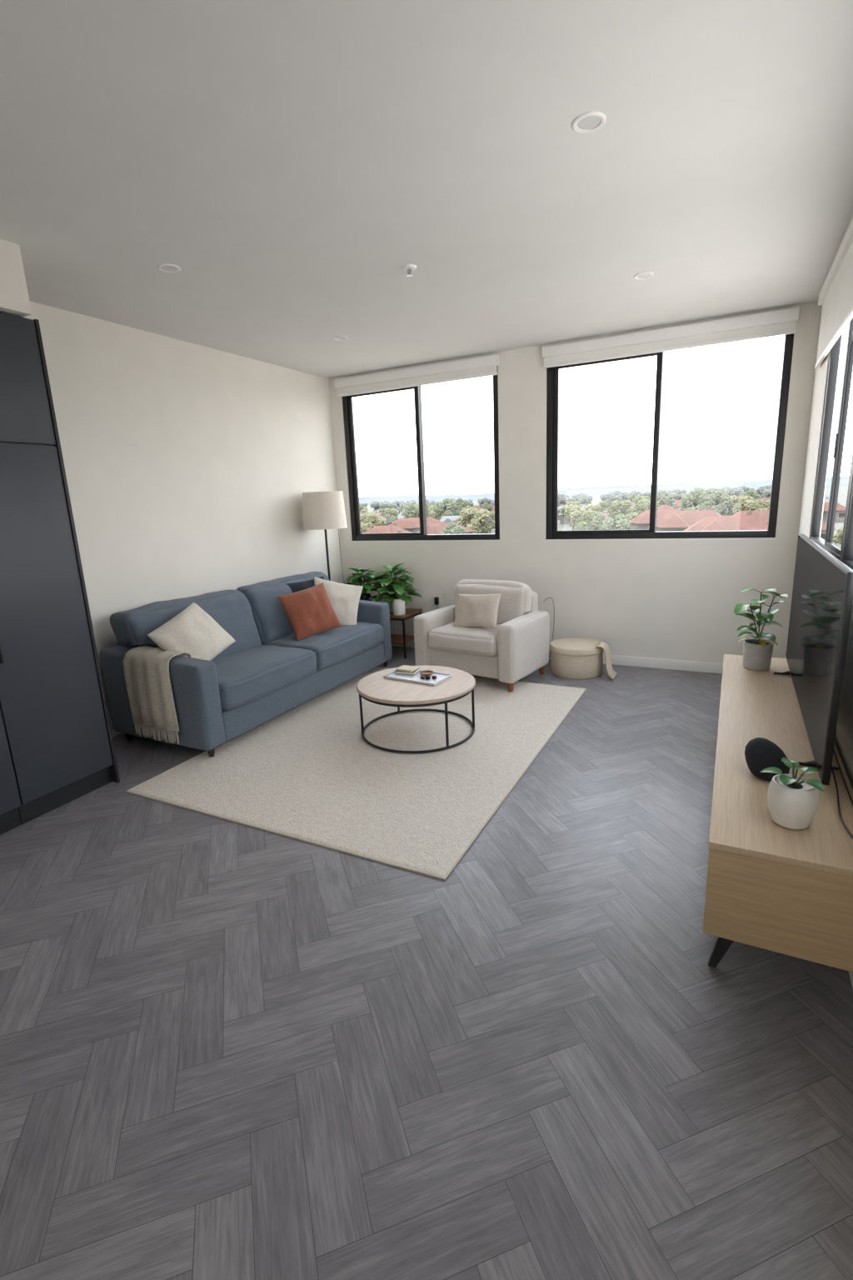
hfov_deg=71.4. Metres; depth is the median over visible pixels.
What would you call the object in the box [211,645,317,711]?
seat cushion
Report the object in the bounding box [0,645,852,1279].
floor
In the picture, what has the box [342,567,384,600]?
potted plant
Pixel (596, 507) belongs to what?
tree
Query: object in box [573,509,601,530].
tree
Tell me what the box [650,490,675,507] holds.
tree
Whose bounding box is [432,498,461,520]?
tree
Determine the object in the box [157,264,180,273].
recessed light
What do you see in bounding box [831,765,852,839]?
cable
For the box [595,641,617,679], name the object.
folded blanket
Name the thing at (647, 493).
tree
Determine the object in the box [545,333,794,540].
window
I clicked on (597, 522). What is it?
tree
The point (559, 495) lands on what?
tree
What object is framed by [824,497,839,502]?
house
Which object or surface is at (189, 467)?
wall
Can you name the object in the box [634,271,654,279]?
recessed light
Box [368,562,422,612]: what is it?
potted plant
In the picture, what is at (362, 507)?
tree
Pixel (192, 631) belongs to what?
throw pillow
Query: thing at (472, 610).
lumbar pillow
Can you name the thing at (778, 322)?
roller blind
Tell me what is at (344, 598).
throw pillow
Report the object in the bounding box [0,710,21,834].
pantry cabinet
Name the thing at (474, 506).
tree
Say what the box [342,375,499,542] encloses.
window
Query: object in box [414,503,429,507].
tree
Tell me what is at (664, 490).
tree
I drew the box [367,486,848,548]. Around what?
ground
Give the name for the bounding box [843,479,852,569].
window
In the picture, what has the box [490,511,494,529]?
tree
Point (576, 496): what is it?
tree
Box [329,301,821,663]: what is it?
wall
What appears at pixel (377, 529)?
house
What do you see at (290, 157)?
ceiling
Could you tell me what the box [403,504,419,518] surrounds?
tree
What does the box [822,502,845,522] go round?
house
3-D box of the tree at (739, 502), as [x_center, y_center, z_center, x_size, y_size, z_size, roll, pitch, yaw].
[113.272,-48.111,215.590,10.772,9.114,11.911,3,14,21]
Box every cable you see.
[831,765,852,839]
[834,748,852,805]
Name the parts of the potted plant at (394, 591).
pot, stem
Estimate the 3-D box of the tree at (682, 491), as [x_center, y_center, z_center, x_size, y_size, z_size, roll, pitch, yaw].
[231.123,-131.683,540.278,11.243,11.076,11.679,9,18,40]
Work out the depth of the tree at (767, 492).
354.36 m
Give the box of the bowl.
[420,670,433,676]
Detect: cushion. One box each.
[110,589,261,659]
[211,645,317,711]
[235,571,329,644]
[261,621,383,670]
[427,621,499,656]
[455,579,531,624]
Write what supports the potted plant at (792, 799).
on the tv console
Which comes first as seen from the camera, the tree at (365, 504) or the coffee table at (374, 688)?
the coffee table at (374, 688)
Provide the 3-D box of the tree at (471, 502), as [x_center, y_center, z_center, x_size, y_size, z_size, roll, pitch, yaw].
[31.203,-99.581,443.710,9.133,10.222,10.380,0,14,8]
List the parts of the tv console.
leg, panel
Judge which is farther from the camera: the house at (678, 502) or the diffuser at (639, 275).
the house at (678, 502)
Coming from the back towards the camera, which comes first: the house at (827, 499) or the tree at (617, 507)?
the house at (827, 499)
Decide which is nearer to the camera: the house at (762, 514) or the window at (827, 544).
the window at (827, 544)
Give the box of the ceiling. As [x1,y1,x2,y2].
[0,0,852,378]
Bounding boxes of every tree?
[359,502,367,507]
[360,505,365,512]
[360,509,368,513]
[360,511,386,533]
[363,511,370,520]
[370,500,386,511]
[379,507,389,513]
[382,507,399,521]
[385,501,397,509]
[393,500,403,512]
[400,500,416,513]
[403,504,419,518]
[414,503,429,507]
[418,505,429,517]
[425,501,434,505]
[428,509,445,519]
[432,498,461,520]
[440,521,466,534]
[455,498,469,511]
[456,508,492,533]
[461,506,476,510]
[465,505,479,507]
[466,500,474,506]
[477,497,488,505]
[482,502,493,511]
[486,498,492,504]
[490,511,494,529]
[558,494,569,505]
[558,496,575,505]
[560,505,577,526]
[566,500,580,505]
[569,504,601,527]
[571,494,581,502]
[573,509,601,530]
[576,494,587,504]
[579,495,593,504]
[586,513,612,529]
[598,500,631,519]
[600,499,615,512]
[601,513,633,529]
[602,491,621,500]
[620,491,635,501]
[621,497,659,520]
[627,494,649,504]
[629,490,643,499]
[643,491,650,498]
[650,489,668,495]
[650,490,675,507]
[667,488,680,494]
[667,491,685,499]
[678,487,714,510]
[680,489,687,494]
[705,489,714,495]
[707,487,719,491]
[709,489,737,515]
[724,486,744,495]
[730,495,754,512]
[736,485,749,496]
[740,489,762,499]
[744,499,770,510]
[755,485,771,497]
[763,488,771,497]
[833,526,843,548]
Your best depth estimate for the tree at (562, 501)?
349.94 m
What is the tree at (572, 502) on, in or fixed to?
on the ground
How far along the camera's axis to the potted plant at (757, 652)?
3.27 m
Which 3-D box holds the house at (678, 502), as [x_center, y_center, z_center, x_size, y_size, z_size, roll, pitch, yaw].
[109.330,-58.514,262.086,16.001,8.000,13.829,4,15,24]
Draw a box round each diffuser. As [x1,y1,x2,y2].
[161,265,177,270]
[577,115,600,129]
[637,273,651,278]
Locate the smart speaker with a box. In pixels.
[745,737,790,780]
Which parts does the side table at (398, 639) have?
leg, rail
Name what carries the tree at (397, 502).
on the ground
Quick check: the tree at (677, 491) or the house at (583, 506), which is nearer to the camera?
the house at (583, 506)
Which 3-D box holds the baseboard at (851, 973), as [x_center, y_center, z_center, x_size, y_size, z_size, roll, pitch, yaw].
[1.033,1.149,1.284,0.014,0.085,7.833,4,15,27]
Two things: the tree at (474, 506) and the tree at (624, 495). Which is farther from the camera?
the tree at (624, 495)
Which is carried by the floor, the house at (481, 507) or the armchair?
the armchair
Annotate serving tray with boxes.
[383,670,451,685]
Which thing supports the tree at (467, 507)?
on the ground
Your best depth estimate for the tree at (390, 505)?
470.72 m
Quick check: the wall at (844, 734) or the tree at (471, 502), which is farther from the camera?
the tree at (471, 502)
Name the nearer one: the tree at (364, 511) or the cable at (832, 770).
the cable at (832, 770)
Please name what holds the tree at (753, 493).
on the ground
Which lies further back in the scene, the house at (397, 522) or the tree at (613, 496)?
the tree at (613, 496)
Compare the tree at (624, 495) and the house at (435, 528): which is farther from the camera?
the tree at (624, 495)
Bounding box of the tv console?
[703,654,852,972]
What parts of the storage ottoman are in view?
lid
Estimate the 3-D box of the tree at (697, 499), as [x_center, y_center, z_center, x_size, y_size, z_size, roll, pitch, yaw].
[75.668,-36.305,165.821,11.386,12.412,10.491,-6,14,-13]
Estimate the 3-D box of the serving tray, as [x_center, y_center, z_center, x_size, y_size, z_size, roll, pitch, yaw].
[-0.059,0.240,3.929,0.400,0.016,0.220,6,16,32]
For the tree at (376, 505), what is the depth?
406.97 m
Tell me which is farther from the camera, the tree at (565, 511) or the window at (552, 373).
the tree at (565, 511)
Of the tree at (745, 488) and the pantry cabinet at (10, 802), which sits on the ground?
the tree at (745, 488)
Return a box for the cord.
[544,597,554,658]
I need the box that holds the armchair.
[413,579,549,691]
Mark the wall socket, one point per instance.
(437, 598)
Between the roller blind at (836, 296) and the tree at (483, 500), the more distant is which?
the tree at (483, 500)
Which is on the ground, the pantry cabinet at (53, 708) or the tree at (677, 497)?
the tree at (677, 497)
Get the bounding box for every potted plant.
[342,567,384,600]
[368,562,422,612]
[734,587,788,670]
[760,757,824,829]
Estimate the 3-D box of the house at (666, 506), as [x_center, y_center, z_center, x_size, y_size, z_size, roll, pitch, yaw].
[72.493,-39.474,189.030,15.936,7.968,13.773,5,16,30]
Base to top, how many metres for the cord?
0.574 m
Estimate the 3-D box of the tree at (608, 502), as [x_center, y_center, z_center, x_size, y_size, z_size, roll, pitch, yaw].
[78.667,-56.267,255.828,7.915,9.183,9.857,-8,14,-22]
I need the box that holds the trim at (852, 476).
[840,461,852,562]
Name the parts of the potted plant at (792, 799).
pot, stem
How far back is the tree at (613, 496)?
336.41 m
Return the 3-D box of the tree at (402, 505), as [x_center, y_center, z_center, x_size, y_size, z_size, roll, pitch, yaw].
[-12.255,-88.073,400.669,11.712,11.474,12.299,-2,13,2]
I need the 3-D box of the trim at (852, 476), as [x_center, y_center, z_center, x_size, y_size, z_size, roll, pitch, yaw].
[1.834,-0.953,2.475,0.045,1.350,0.040,4,15,27]
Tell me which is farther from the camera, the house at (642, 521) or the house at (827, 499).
the house at (827, 499)
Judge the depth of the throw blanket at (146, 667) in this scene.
3.63 m
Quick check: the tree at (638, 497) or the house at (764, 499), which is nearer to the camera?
the house at (764, 499)
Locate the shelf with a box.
[390,634,414,644]
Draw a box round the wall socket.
[434,595,441,609]
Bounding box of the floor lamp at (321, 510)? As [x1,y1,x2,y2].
[302,490,347,580]
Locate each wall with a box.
[0,238,344,725]
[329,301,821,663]
[785,305,852,789]
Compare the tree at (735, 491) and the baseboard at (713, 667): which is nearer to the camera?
the baseboard at (713, 667)
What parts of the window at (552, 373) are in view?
sash, sill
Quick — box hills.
[359,476,849,504]
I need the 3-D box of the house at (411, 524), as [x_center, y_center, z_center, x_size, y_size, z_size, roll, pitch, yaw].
[-2.270,-34.127,180.994,15.137,7.568,13.082,4,15,24]
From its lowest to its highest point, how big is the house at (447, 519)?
7.195 m
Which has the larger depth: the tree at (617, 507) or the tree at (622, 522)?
the tree at (617, 507)
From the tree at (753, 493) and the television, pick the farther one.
the tree at (753, 493)
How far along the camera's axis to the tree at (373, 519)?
186.96 m
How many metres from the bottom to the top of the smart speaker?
0.138 m
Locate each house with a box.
[361,510,384,516]
[363,523,411,533]
[385,518,393,525]
[387,515,418,525]
[396,515,444,532]
[417,520,474,534]
[440,515,493,533]
[460,505,489,513]
[557,504,587,519]
[558,507,585,524]
[570,511,610,530]
[629,505,680,529]
[647,506,721,531]
[659,502,674,509]
[674,499,682,508]
[684,510,768,530]
[732,507,769,523]
[760,497,770,501]
[820,521,836,539]
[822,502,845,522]
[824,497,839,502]
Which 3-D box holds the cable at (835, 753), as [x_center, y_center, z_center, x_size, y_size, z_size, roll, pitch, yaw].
[1.343,0.494,1.865,0.016,0.064,0.691,4,15,25]
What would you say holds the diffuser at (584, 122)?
attached to the recessed light at (590, 122)
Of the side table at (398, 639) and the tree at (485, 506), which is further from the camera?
the tree at (485, 506)
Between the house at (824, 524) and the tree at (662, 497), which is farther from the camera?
the tree at (662, 497)
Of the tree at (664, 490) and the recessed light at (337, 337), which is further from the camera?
the tree at (664, 490)
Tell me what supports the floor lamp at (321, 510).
on the floor
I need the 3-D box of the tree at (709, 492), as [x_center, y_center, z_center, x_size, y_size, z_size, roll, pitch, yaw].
[95.147,-45.293,201.206,10.489,11.830,10.835,-10,15,-28]
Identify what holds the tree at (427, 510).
on the ground
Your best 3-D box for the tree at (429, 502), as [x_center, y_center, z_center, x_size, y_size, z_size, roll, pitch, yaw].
[2.166,-117.510,524.438,10.777,10.058,10.491,-2,13,2]
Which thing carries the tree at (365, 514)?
on the ground
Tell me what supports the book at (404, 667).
on the book at (397, 672)
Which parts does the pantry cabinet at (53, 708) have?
handle, door, door, panel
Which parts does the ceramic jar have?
lid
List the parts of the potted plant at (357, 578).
stem, pot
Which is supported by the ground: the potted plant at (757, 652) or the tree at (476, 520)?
the tree at (476, 520)
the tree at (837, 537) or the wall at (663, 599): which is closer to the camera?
the wall at (663, 599)
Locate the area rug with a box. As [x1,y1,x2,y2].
[126,666,586,879]
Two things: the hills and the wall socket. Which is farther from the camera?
the hills
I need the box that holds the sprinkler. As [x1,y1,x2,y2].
[401,264,416,276]
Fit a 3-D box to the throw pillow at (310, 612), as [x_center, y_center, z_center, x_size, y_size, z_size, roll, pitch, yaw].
[-0.939,-0.228,4.790,0.460,0.418,0.220,-14,17,-39]
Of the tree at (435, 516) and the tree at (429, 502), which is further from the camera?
the tree at (429, 502)
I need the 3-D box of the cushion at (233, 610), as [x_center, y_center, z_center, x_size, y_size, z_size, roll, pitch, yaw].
[-1.651,-0.055,4.205,0.381,0.494,1.066,4,15,27]
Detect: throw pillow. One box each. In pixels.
[147,602,235,660]
[277,582,342,639]
[285,575,324,593]
[314,576,363,625]
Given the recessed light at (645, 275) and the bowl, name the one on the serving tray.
the bowl
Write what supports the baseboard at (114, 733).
attached to the wall at (189, 467)
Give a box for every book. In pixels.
[395,665,419,672]
[395,667,419,674]
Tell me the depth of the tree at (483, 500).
560.49 m
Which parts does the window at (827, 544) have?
sash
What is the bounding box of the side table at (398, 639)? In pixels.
[390,608,422,658]
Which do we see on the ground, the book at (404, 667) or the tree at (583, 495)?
the tree at (583, 495)
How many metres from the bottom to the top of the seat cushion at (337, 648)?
0.242 m
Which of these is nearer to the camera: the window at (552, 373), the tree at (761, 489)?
the window at (552, 373)
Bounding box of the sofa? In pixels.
[100,571,392,757]
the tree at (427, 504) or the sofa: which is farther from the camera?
the tree at (427, 504)
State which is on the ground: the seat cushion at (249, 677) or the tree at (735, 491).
the tree at (735, 491)
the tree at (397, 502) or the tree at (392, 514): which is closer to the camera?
the tree at (392, 514)
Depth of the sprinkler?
3.15 m
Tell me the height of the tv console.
0.498 m
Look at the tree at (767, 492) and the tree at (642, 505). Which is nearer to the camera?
the tree at (642, 505)
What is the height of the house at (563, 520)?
6.289 m
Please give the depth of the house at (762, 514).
139.74 m
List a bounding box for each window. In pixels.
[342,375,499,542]
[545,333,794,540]
[810,318,852,560]
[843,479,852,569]
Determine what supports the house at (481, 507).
on the ground
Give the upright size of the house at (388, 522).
6.132 m
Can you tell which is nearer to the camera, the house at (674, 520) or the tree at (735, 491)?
the house at (674, 520)
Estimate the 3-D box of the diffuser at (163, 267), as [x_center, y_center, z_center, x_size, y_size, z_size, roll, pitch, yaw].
[-1.316,-1.900,3.033,0.076,0.002,0.076,4,15,27]
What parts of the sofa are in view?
frame, leg, armrest, leg, frame, armrest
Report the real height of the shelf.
0.015 m
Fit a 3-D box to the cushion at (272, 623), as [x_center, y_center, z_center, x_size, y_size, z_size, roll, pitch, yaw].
[-1.164,-0.297,5.132,0.383,0.492,1.071,4,15,27]
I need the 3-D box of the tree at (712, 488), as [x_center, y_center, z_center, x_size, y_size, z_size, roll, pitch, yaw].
[177.720,-89.097,370.020,10.876,11.760,11.361,-10,15,-29]
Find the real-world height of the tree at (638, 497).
10.251 m
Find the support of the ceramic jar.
on the side table at (398, 639)
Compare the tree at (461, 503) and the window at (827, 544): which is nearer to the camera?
the window at (827, 544)
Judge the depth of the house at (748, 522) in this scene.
104.67 m
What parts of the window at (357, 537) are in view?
sash, sill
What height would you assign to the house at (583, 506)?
6.857 m
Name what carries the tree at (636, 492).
on the ground
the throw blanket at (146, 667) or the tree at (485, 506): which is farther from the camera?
the tree at (485, 506)
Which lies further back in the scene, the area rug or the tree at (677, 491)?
the tree at (677, 491)
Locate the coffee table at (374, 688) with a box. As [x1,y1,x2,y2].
[356,665,475,753]
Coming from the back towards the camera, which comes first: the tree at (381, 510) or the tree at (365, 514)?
the tree at (381, 510)
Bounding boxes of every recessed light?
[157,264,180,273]
[334,335,348,340]
[572,111,606,133]
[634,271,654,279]
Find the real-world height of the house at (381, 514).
7.515 m
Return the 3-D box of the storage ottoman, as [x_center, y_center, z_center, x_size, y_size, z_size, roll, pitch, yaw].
[1.282,0.148,5.062,0.454,0.256,0.454,4,15,27]
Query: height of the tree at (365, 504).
11.096 m
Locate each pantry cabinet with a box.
[0,312,119,824]
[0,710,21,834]
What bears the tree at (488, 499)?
on the ground
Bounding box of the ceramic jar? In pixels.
[392,598,405,615]
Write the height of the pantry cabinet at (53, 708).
2.406 m
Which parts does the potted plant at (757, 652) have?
pot, stem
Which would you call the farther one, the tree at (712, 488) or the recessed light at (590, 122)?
the tree at (712, 488)
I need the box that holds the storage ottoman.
[550,637,604,679]
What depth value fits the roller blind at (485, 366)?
5.43 m
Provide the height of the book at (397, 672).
0.020 m
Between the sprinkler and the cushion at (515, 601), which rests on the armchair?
the cushion at (515, 601)
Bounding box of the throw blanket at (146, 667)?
[122,645,191,744]
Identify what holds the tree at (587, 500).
on the ground
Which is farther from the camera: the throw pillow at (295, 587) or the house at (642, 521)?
the house at (642, 521)
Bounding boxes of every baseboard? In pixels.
[110,725,122,737]
[391,640,723,673]
[849,971,852,989]
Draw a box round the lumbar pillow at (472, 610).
[453,593,500,628]
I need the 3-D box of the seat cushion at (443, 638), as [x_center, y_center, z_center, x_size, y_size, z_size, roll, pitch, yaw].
[0.418,-0.026,4.952,0.661,0.205,0.582,7,17,35]
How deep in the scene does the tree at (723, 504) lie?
178.84 m
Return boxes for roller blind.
[334,354,499,396]
[541,307,799,368]
[815,216,852,368]
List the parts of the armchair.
armrest, frame, leg, armrest, frame, leg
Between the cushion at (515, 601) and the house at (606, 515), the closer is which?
the cushion at (515, 601)
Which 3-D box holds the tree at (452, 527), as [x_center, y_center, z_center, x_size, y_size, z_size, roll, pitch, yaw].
[5.907,-22.590,132.121,6.922,7.189,7.414,4,15,27]
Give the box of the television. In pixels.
[774,533,852,784]
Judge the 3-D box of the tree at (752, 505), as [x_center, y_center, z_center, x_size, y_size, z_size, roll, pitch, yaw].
[109.774,-42.364,194.874,10.612,7.832,7.685,3,14,21]

